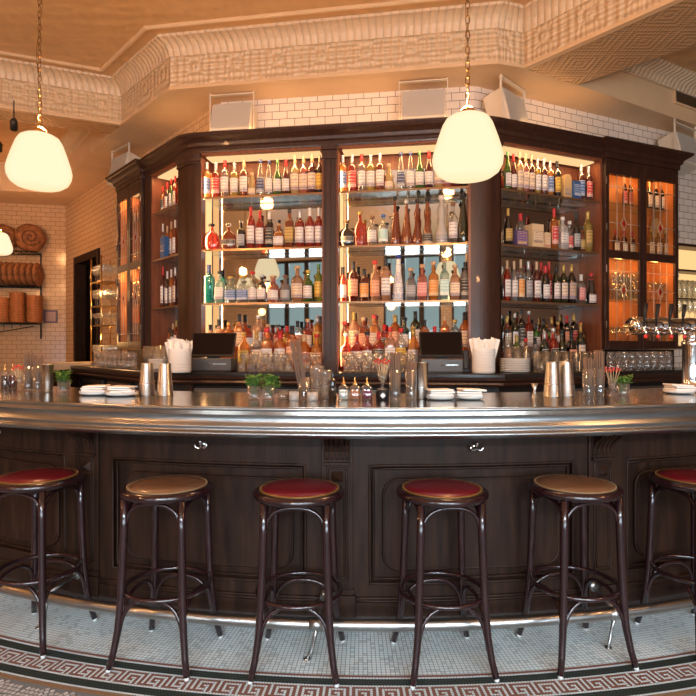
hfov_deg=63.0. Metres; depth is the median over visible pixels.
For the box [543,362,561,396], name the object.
tin
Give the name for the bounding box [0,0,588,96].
trim
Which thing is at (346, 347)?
liquor bottle
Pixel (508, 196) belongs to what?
glass shelf
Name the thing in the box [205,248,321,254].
glass shelf
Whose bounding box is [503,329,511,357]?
liquor bottle
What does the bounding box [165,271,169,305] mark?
liquor bottle
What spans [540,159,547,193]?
liquor bottle
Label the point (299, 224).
liquor bottle
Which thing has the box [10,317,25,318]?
woven tray
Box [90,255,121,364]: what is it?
glass rack
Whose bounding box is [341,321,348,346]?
liquor bottle
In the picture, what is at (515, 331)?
liquor bottle
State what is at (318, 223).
liquor bottle
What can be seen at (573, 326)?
liquor bottle
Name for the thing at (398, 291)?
bottle
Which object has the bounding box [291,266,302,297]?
liquor bottle
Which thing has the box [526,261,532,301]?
liquor bottle
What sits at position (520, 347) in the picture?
glass
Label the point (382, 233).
liquor bottle
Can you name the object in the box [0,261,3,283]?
bread loaf
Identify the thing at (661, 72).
trim
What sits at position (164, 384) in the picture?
tin
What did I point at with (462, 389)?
folded napkin
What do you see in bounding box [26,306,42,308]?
bread basket
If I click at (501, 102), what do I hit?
wall speaker
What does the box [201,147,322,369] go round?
bay
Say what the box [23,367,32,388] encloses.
glass
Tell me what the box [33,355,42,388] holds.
straw bundle
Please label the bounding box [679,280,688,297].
glass
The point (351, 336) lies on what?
liquor bottle
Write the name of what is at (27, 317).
woven tray
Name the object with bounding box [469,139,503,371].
column
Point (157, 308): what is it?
glass shelf
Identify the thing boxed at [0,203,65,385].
wall
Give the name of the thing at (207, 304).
glass shelf
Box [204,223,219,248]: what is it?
liquor bottle
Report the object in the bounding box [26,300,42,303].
bread basket
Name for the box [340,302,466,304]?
glass shelf
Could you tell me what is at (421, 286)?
liquor bottle
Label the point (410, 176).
liquor bottle
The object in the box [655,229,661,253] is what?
liquor bottle
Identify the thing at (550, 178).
liquor bottle
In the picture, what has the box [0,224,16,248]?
bread loaf
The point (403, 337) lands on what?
liquor bottle
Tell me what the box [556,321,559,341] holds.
liquor bottle
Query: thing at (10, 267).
bread loaf
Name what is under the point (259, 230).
liquor bottle
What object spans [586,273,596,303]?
liquor bottle
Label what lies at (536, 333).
liquor bottle
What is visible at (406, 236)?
liquor bottle
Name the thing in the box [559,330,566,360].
liquor bottle
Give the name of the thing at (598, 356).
straw bundle
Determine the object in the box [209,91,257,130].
wall speaker
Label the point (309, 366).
glass
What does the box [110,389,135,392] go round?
folded napkin
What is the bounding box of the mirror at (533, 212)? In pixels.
[501,171,578,351]
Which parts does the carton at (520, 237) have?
printed panel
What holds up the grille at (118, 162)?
attached to the wall speaker at (120, 161)
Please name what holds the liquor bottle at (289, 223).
on the bay at (232, 207)
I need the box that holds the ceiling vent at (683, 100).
[673,90,695,110]
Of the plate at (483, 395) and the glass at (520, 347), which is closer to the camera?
the plate at (483, 395)
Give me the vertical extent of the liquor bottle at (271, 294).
0.257 m
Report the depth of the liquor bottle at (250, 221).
5.32 m
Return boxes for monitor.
[191,333,236,356]
[419,332,462,356]
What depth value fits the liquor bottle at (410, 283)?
5.08 m
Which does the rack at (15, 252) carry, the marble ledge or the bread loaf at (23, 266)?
the bread loaf at (23, 266)
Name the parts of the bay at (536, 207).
panel, light panel, shelf rail, shelf rail, shelf rail, panel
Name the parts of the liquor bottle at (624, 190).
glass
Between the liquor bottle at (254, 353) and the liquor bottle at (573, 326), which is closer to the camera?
the liquor bottle at (254, 353)
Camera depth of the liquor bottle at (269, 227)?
5.29 m
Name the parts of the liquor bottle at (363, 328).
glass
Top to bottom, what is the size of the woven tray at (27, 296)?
0.052 m
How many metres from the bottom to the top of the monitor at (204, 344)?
0.214 m
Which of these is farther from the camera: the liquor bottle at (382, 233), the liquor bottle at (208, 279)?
the liquor bottle at (208, 279)
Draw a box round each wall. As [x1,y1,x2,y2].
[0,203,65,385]
[66,103,220,363]
[86,261,95,363]
[221,86,474,127]
[475,86,695,366]
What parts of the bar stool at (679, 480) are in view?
leg, leg, leg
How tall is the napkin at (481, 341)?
0.259 m
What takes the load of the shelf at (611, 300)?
attached to the tall cabinet at (641, 163)
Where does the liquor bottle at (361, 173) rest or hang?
on the bay at (371, 201)
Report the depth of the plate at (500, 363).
4.68 m
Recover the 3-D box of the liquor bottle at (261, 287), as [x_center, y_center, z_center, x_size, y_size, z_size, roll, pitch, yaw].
[-0.810,-0.554,5.334,0.083,0.268,0.082,0,0,9]
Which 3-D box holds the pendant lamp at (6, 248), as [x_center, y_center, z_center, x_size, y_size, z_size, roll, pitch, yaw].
[-4.920,-2.091,8.000,0.351,1.558,0.351,0,0,31]
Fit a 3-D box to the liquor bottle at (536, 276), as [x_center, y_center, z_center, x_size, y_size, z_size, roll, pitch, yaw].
[1.754,-0.611,5.284,0.080,0.382,0.081,0,0,-23]
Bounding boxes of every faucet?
[638,303,647,337]
[650,304,660,337]
[663,304,673,337]
[676,304,686,337]
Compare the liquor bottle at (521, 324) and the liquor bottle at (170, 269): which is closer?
the liquor bottle at (521, 324)
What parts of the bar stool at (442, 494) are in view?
leg, leg, leg, leg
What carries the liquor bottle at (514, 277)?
on the bay at (536, 207)
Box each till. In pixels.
[191,333,237,371]
[419,332,462,372]
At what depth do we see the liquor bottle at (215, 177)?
5.37 m
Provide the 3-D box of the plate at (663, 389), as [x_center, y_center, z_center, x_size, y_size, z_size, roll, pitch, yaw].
[1.916,0.248,3.287,0.170,0.016,0.170,0,0,0]
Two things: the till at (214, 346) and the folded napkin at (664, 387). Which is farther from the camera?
the till at (214, 346)
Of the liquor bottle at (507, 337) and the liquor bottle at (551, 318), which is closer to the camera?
the liquor bottle at (507, 337)
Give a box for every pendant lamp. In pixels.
[0,144,12,255]
[5,0,72,191]
[432,0,503,183]
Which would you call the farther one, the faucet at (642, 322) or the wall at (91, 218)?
the wall at (91, 218)
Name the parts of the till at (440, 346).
cash drawer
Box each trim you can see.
[0,0,448,71]
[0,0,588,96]
[0,0,664,121]
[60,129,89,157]
[620,58,695,97]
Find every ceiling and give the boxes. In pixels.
[0,0,695,161]
[0,0,695,205]
[0,110,119,133]
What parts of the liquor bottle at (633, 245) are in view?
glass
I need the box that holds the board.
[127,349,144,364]
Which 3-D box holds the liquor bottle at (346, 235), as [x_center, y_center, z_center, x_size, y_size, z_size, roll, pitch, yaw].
[-0.014,-1.047,5.213,0.150,0.246,0.083,0,0,9]
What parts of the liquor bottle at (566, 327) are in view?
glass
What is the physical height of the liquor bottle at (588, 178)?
0.352 m
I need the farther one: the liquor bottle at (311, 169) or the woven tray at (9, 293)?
the woven tray at (9, 293)
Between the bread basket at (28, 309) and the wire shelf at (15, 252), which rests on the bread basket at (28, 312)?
the bread basket at (28, 309)
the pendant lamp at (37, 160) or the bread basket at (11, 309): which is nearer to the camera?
the pendant lamp at (37, 160)
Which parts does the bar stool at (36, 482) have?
leg, leg, leg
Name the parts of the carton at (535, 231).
printed panel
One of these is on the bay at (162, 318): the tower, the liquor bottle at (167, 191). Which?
the liquor bottle at (167, 191)
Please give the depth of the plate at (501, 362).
4.67 m
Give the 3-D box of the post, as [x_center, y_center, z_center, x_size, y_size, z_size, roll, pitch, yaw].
[-2.027,-0.812,6.165,0.310,2.035,0.155,0,0,-42]
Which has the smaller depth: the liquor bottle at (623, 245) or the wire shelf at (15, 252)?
the liquor bottle at (623, 245)
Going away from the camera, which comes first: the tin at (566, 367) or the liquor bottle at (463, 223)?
the tin at (566, 367)
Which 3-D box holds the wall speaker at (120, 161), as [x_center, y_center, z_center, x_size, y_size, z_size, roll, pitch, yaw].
[-2.712,-2.190,6.904,0.440,0.480,0.281,0,0,42]
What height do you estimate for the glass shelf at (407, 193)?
0.012 m
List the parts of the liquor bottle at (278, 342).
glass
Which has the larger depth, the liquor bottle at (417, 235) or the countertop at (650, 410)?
the liquor bottle at (417, 235)
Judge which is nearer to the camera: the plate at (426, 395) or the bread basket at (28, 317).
the plate at (426, 395)
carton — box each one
[160,236,168,257]
[513,230,527,245]
[525,223,543,246]
[544,232,550,247]
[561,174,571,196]
[572,180,580,198]
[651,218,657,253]
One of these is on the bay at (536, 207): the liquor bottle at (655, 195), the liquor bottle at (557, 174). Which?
the liquor bottle at (557, 174)
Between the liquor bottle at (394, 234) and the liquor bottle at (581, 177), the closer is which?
the liquor bottle at (394, 234)
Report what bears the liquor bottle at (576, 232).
on the bay at (536, 207)
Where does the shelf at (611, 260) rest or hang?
attached to the tall cabinet at (641, 163)
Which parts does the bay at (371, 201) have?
panel, shelf rail, shelf rail, shelf rail, panel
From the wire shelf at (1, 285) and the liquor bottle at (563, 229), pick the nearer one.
the liquor bottle at (563, 229)
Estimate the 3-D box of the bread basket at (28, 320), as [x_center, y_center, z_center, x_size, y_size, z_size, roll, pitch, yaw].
[-5.213,-0.447,9.445,0.246,0.056,0.246,0,0,-12]
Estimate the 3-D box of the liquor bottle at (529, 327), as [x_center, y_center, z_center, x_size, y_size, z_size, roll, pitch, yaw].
[1.707,-0.158,5.367,0.067,0.385,0.066,0,0,-23]
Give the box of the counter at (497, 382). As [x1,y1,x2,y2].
[70,364,681,392]
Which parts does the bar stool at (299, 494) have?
leg, leg, leg, leg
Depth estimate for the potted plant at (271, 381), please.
2.91 m
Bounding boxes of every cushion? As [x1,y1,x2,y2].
[0,468,75,482]
[129,475,204,492]
[262,478,335,496]
[405,478,479,496]
[537,475,613,491]
[657,469,695,482]
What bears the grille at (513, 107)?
attached to the wall speaker at (501, 102)
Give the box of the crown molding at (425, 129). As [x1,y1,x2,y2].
[140,116,602,177]
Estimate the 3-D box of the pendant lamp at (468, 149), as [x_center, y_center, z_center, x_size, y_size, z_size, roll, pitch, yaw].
[0.600,-1.860,2.850,0.351,2.020,0.351,0,0,-31]
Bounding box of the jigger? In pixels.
[531,383,537,397]
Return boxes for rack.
[0,250,41,338]
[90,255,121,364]
[602,349,673,367]
[678,243,695,348]
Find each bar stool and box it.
[0,467,96,658]
[105,475,222,681]
[247,478,344,687]
[391,478,498,689]
[516,474,638,679]
[635,468,695,655]
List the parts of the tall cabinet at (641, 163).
panel, door, cornice, door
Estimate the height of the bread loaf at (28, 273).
0.391 m
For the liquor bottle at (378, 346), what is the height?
0.352 m
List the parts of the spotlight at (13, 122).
stem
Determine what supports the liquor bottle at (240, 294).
on the bay at (232, 207)
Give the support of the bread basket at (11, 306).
on the bread basket at (11, 309)
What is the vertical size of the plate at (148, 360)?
0.016 m
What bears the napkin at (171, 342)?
in the napkin holder at (180, 360)
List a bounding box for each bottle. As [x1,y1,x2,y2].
[0,365,9,388]
[10,364,16,388]
[160,187,164,209]
[160,267,164,306]
[165,183,168,207]
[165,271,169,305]
[169,179,172,205]
[169,221,171,253]
[169,269,171,302]
[170,324,173,338]
[172,176,177,204]
[172,220,177,253]
[172,267,177,304]
[173,321,177,338]
[203,162,209,192]
[203,265,214,302]
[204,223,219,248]
[211,163,220,196]
[214,271,223,298]
[215,319,222,328]
[220,160,228,192]
[220,223,235,248]
[224,276,237,299]
[230,163,238,192]
[234,314,244,351]
[236,220,245,248]
[236,276,247,299]
[238,332,249,365]
[240,160,247,194]
[244,325,253,351]
[247,207,254,247]
[248,172,255,193]
[248,271,256,299]
[250,331,260,369]
[253,315,261,346]
[255,211,263,247]
[256,159,264,192]
[257,275,266,301]
[260,328,273,369]
[263,324,272,351]
[265,160,272,191]
[265,211,273,247]
[267,275,277,299]
[273,159,281,193]
[273,223,284,247]
[273,325,282,347]
[274,331,284,364]
[280,275,290,301]
[282,159,289,193]
[282,326,290,347]
[284,208,293,246]
[286,326,298,369]
[291,155,298,189]
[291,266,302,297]
[293,321,301,346]
[295,210,303,246]
[298,334,309,365]
[299,156,307,189]
[303,270,312,301]
[303,319,312,351]
[305,208,314,246]
[308,154,315,192]
[311,334,321,370]
[313,315,321,346]
[314,264,321,301]
[315,207,321,245]
[316,155,321,191]
[329,368,335,399]
[338,377,348,399]
[339,155,345,187]
[339,220,353,245]
[339,267,346,300]
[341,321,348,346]
[341,333,350,370]
[348,154,356,190]
[348,261,358,300]
[349,312,358,345]
[350,377,359,399]
[351,330,361,370]
[354,211,365,244]
[357,154,364,190]
[359,317,367,345]
[360,269,368,300]
[362,332,372,370]
[362,377,371,399]
[366,155,374,189]
[367,216,375,241]
[369,315,378,346]
[370,260,379,295]
[373,332,383,370]
[376,153,383,189]
[378,214,387,241]
[381,257,390,300]
[381,325,388,351]
[385,164,392,187]
[385,327,394,364]
[390,196,399,243]
[390,315,399,346]
[393,254,403,300]
[395,328,405,364]
[397,152,404,186]
[399,317,408,351]
[401,199,411,243]
[406,151,414,186]
[406,268,415,300]
[407,327,418,362]
[410,311,419,351]
[412,199,421,243]
[415,151,423,187]
[417,264,426,299]
[422,197,432,242]
[425,150,432,187]
[428,261,438,299]
[434,171,442,183]
[435,195,447,242]
[440,259,448,294]
[448,202,457,237]
[450,265,459,295]
[458,192,467,241]
[460,262,467,299]
[460,312,467,346]
[503,208,512,243]
[503,260,510,300]
[503,316,511,348]
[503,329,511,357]
[504,151,510,188]
[511,154,516,189]
[511,261,517,300]
[511,314,518,345]
[512,335,521,357]
[516,151,523,190]
[516,213,522,225]
[517,259,524,300]
[518,310,525,347]
[521,338,529,368]
[524,153,529,188]
[525,311,532,351]
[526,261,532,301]
[527,154,534,191]
[532,262,540,301]
[533,324,540,351]
[533,337,539,365]
[536,159,540,189]
[539,262,542,277]
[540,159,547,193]
[540,319,547,341]
[540,331,548,369]
[541,265,549,301]
[547,262,552,301]
[547,317,556,340]
[548,161,553,191]
[548,328,558,361]
[549,208,558,248]
[552,265,560,302]
[553,161,560,195]
[556,217,568,248]
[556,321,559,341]
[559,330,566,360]
[560,265,567,302]
[563,316,570,343]
[566,330,576,369]
[567,264,576,302]
[568,221,573,247]
[570,314,577,341]
[571,212,580,249]
[576,274,585,303]
[576,323,585,369]
[577,165,584,198]
[580,226,585,250]
[583,212,592,251]
[585,166,592,199]
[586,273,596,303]
[612,230,619,249]
[620,231,627,250]
[622,178,627,203]
[628,179,632,204]
[628,231,635,251]
[647,182,652,207]
[647,228,654,253]
[653,183,658,208]
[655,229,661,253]
[659,184,664,209]
[662,230,667,254]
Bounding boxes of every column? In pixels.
[175,152,200,357]
[321,144,337,370]
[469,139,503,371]
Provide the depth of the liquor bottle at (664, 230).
5.92 m
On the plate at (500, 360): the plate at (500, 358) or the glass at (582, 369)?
the plate at (500, 358)
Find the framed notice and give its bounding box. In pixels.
[43,310,57,322]
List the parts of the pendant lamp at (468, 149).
cord, chain, globe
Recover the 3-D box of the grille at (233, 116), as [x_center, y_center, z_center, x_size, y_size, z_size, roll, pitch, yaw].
[-1.110,-2.166,5.364,0.376,0.318,0.087,0,0,9]
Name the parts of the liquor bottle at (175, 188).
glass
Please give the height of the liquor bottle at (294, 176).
0.372 m
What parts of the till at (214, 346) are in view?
cash drawer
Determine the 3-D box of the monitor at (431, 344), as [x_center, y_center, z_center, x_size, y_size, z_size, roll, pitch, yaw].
[0.776,-0.029,4.745,0.358,0.214,0.103,0,0,3]
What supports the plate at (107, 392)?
on the plate at (114, 395)
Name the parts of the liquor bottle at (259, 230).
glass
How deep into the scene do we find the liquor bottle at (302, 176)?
5.24 m
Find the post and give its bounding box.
[145,175,150,362]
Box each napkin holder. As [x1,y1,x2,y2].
[168,349,191,372]
[471,349,495,373]
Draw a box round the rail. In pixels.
[0,573,693,660]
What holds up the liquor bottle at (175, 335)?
on the bay at (162, 318)
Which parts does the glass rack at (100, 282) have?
post, post, post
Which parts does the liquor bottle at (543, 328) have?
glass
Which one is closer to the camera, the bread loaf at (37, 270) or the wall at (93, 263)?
the bread loaf at (37, 270)
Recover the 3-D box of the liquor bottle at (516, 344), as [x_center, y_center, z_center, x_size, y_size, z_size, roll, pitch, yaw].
[1.527,0.044,5.143,0.082,0.322,0.083,0,0,-23]
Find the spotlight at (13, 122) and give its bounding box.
[10,100,17,131]
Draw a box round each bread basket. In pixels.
[8,292,25,294]
[8,295,25,297]
[8,303,24,305]
[8,311,24,313]
[9,297,25,300]
[9,300,25,302]
[9,305,25,308]
[9,308,26,310]
[9,314,25,316]
[9,316,25,318]
[9,319,25,321]
[25,311,42,313]
[26,295,42,297]
[26,298,42,300]
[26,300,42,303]
[26,303,42,305]
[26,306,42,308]
[26,308,42,311]
[26,314,42,316]
[26,319,41,322]
[27,316,42,318]
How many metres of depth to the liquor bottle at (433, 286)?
5.06 m
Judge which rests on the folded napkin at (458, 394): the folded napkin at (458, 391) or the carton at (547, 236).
the folded napkin at (458, 391)
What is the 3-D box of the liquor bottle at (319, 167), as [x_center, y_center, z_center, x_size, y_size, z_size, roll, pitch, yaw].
[-0.264,-1.598,5.251,0.068,0.362,0.069,0,0,9]
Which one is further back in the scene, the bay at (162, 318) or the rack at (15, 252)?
the rack at (15, 252)
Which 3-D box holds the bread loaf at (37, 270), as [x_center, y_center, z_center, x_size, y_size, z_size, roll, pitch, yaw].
[-5.150,-1.222,9.448,0.084,0.391,0.392,0,0,-6]
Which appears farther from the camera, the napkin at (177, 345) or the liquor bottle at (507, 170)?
the liquor bottle at (507, 170)
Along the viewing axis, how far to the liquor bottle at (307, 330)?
5.33 m
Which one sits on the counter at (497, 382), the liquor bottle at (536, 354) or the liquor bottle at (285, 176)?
the liquor bottle at (536, 354)
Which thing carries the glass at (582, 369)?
on the countertop at (650, 410)
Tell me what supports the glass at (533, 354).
on the counter at (497, 382)
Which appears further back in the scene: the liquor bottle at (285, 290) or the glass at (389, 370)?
the liquor bottle at (285, 290)
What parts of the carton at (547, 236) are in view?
printed panel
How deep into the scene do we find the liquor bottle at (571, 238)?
5.41 m
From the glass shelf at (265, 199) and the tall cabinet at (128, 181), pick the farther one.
the tall cabinet at (128, 181)
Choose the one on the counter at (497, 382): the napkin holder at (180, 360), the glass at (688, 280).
the napkin holder at (180, 360)
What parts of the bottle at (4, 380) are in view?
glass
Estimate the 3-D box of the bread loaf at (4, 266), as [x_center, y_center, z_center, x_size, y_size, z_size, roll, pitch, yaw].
[-5.601,-1.222,9.358,0.084,0.391,0.390,0,0,-6]
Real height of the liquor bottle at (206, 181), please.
0.352 m
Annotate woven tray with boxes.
[9,293,24,294]
[10,301,24,302]
[10,309,25,310]
[10,312,24,313]
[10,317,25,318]
[10,320,25,321]
[26,304,41,305]
[26,312,41,313]
[27,296,41,297]
[27,309,41,311]
[27,317,41,318]
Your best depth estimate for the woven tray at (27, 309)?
9.35 m
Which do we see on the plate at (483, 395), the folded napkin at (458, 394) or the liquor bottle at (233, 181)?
the folded napkin at (458, 394)
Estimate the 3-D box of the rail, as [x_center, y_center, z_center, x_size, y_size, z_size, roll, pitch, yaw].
[-0.019,1.258,2.945,5.549,0.224,0.939,0,0,3]
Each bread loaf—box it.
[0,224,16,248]
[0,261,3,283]
[1,262,9,283]
[7,262,16,284]
[13,262,22,284]
[14,224,45,251]
[19,262,28,284]
[25,262,34,284]
[32,263,43,285]
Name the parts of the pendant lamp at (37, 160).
globe, cord, chain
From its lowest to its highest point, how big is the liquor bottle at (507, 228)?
0.342 m
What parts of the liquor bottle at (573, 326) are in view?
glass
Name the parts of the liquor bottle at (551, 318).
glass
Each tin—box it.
[42,364,53,391]
[138,363,154,395]
[156,363,172,395]
[413,362,428,398]
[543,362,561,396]
[559,361,574,396]
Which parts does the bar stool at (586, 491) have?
leg, leg, leg, leg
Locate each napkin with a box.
[80,387,107,389]
[81,389,108,391]
[82,384,110,387]
[107,385,137,388]
[107,388,134,390]
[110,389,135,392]
[165,342,168,359]
[168,338,178,348]
[174,340,180,348]
[179,339,186,348]
[181,339,190,350]
[426,388,453,391]
[427,391,454,393]
[427,393,453,395]
[456,388,486,391]
[457,390,481,393]
[457,393,481,395]
[469,337,479,352]
[472,340,483,350]
[477,339,487,348]
[484,339,490,348]
[491,337,499,357]
[663,383,693,386]
[664,385,695,388]
[664,387,695,389]
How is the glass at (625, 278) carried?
in the tall cabinet at (641, 163)
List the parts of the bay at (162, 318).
shelf rail, shelf rail, shelf rail, light panel, panel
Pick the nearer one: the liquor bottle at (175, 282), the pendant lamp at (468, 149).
the pendant lamp at (468, 149)
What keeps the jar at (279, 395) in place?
on the countertop at (650, 410)
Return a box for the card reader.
[463,350,469,372]
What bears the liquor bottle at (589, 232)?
on the bay at (536, 207)
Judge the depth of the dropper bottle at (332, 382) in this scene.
2.89 m
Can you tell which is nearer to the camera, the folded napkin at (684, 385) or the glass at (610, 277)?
the folded napkin at (684, 385)
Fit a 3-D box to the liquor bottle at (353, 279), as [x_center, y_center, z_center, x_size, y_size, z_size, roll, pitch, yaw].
[0.048,-0.606,5.203,0.098,0.372,0.099,0,0,9]
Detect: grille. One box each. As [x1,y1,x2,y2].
[107,152,127,182]
[210,102,250,130]
[402,89,443,119]
[502,87,528,122]
[676,131,695,163]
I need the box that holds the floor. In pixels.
[0,594,695,695]
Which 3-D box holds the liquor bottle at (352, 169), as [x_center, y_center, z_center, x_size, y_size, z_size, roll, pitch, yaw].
[0.039,-1.593,5.204,0.082,0.352,0.083,0,0,9]
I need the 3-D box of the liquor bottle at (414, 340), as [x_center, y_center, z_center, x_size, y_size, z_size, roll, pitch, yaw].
[0.618,-0.151,5.212,0.092,0.372,0.093,0,0,9]
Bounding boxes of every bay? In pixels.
[151,162,178,358]
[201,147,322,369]
[336,140,470,370]
[500,142,601,369]
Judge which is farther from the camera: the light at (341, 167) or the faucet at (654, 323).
the light at (341, 167)
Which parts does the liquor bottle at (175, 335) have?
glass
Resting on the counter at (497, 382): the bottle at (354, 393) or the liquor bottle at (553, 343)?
the liquor bottle at (553, 343)
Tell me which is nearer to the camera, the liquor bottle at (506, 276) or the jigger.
the jigger
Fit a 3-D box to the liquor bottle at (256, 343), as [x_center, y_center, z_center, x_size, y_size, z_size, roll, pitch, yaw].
[-0.860,-0.142,5.438,0.089,0.354,0.088,0,0,9]
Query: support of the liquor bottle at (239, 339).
on the bay at (232, 207)
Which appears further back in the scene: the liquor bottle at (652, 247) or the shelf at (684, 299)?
the shelf at (684, 299)
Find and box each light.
[206,151,321,162]
[206,171,211,332]
[340,163,342,358]
[342,145,435,155]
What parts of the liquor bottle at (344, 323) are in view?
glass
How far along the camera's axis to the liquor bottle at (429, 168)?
5.07 m
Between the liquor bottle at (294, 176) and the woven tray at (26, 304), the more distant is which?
the woven tray at (26, 304)
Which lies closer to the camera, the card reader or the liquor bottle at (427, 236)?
the card reader
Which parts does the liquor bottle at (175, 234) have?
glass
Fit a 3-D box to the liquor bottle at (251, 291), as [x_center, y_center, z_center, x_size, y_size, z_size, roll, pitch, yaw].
[-0.899,-0.570,5.348,0.088,0.300,0.089,0,0,9]
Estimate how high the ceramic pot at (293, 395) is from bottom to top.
0.045 m
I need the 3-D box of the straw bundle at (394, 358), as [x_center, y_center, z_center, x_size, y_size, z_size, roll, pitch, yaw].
[0.242,0.136,2.902,0.055,0.230,0.057,0,0,0]
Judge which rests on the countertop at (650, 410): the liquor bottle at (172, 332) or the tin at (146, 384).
the tin at (146, 384)
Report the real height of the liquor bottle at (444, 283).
0.374 m
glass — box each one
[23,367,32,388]
[32,367,42,391]
[298,377,309,399]
[309,366,324,398]
[317,370,331,398]
[389,370,400,399]
[405,370,416,399]
[520,347,531,370]
[533,354,540,371]
[582,369,593,396]
[594,369,604,396]
[609,277,619,297]
[614,276,624,298]
[619,278,629,298]
[625,278,634,298]
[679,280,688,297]
[685,280,693,297]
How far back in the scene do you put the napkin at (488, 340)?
4.60 m
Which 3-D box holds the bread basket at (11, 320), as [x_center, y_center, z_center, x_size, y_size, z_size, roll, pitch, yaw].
[-5.460,-0.447,9.392,0.246,0.056,0.246,0,0,-12]
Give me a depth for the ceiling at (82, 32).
4.98 m
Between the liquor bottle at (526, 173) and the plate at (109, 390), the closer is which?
the plate at (109, 390)
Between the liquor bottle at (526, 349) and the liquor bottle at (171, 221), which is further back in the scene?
the liquor bottle at (171, 221)
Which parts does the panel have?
panel, diamond moulding, panel, diamond moulding, panel, diamond moulding, panel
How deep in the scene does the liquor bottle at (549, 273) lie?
5.39 m
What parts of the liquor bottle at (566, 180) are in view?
printed panel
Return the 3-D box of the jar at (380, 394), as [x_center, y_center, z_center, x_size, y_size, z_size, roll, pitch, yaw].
[0.176,0.238,2.899,0.068,0.051,0.070,0,0,0]
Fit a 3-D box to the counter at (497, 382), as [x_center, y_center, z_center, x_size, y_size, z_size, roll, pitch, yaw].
[0.082,0.787,5.715,7.275,1.165,2.151,0,0,10]
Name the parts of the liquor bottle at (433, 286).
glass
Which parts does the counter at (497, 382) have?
handle, cooler door, handle, cooler door, handle, cooler door, handle, cooler door, cooler door, edge moulding, handle, handle, cooler door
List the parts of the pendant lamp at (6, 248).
globe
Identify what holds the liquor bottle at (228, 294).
on the bay at (232, 207)
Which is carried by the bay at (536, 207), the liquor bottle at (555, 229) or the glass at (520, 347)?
the liquor bottle at (555, 229)
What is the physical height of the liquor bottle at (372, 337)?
0.343 m
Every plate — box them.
[79,390,111,392]
[79,392,105,395]
[105,390,138,393]
[105,392,138,396]
[148,360,168,361]
[425,396,454,399]
[426,395,454,397]
[455,394,484,396]
[456,396,484,399]
[500,358,529,359]
[500,360,529,361]
[500,363,529,365]
[500,365,530,367]
[500,367,529,368]
[500,368,529,370]
[500,370,529,372]
[501,362,529,363]
[662,390,695,393]
[663,389,695,391]
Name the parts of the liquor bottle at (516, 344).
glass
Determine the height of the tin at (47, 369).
0.165 m
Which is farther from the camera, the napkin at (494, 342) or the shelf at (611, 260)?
the shelf at (611, 260)
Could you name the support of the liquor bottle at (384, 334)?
on the bay at (371, 201)
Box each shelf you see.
[0,284,41,287]
[0,322,41,324]
[10,250,41,254]
[90,280,115,284]
[90,305,116,308]
[90,325,116,326]
[90,361,121,362]
[126,219,138,228]
[156,205,177,217]
[156,255,177,263]
[156,307,177,309]
[203,194,321,204]
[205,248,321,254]
[207,304,321,305]
[340,188,467,198]
[340,244,467,251]
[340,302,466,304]
[501,190,596,207]
[501,246,594,256]
[501,302,591,306]
[609,202,669,215]
[609,258,652,262]
[609,298,664,303]
[678,298,695,300]
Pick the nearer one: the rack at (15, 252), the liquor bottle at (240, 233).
the liquor bottle at (240, 233)
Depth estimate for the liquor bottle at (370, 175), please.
5.15 m
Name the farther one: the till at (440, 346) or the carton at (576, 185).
the carton at (576, 185)
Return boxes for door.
[73,248,99,363]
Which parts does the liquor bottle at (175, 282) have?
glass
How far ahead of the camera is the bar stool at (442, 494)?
2.36 m
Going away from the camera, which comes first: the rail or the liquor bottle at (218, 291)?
the rail
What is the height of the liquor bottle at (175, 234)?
0.382 m
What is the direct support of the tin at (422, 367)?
on the countertop at (650, 410)
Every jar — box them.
[277,391,288,399]
[376,389,388,399]
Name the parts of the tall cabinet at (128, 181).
door, cornice, door, panel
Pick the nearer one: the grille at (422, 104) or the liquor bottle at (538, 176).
the grille at (422, 104)
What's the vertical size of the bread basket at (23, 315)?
0.056 m
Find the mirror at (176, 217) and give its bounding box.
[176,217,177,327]
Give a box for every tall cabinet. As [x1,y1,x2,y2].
[105,158,144,348]
[602,136,693,348]
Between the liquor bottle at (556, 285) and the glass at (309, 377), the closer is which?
the glass at (309, 377)
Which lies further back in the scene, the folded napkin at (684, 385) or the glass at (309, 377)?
the folded napkin at (684, 385)
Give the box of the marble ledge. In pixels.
[49,361,92,387]
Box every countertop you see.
[0,386,695,438]
[70,364,681,377]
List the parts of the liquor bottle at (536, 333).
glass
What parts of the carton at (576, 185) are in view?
printed panel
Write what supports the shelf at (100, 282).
attached to the glass rack at (100, 282)
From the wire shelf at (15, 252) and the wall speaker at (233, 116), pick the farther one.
the wire shelf at (15, 252)
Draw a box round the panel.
[0,427,695,618]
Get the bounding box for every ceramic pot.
[289,391,298,400]
[307,392,317,400]
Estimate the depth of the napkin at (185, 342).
4.73 m
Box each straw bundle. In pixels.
[24,352,33,388]
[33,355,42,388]
[290,339,307,396]
[390,352,400,397]
[406,361,416,396]
[583,357,593,394]
[594,350,604,393]
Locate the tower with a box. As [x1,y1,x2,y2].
[622,303,695,386]
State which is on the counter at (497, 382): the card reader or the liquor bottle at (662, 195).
the card reader
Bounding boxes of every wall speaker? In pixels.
[107,142,140,187]
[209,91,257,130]
[399,77,447,119]
[483,74,528,122]
[657,118,695,174]
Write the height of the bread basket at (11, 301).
0.056 m
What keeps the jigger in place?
on the countertop at (650, 410)
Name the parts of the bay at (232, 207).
panel, shelf rail, shelf rail, shelf rail, panel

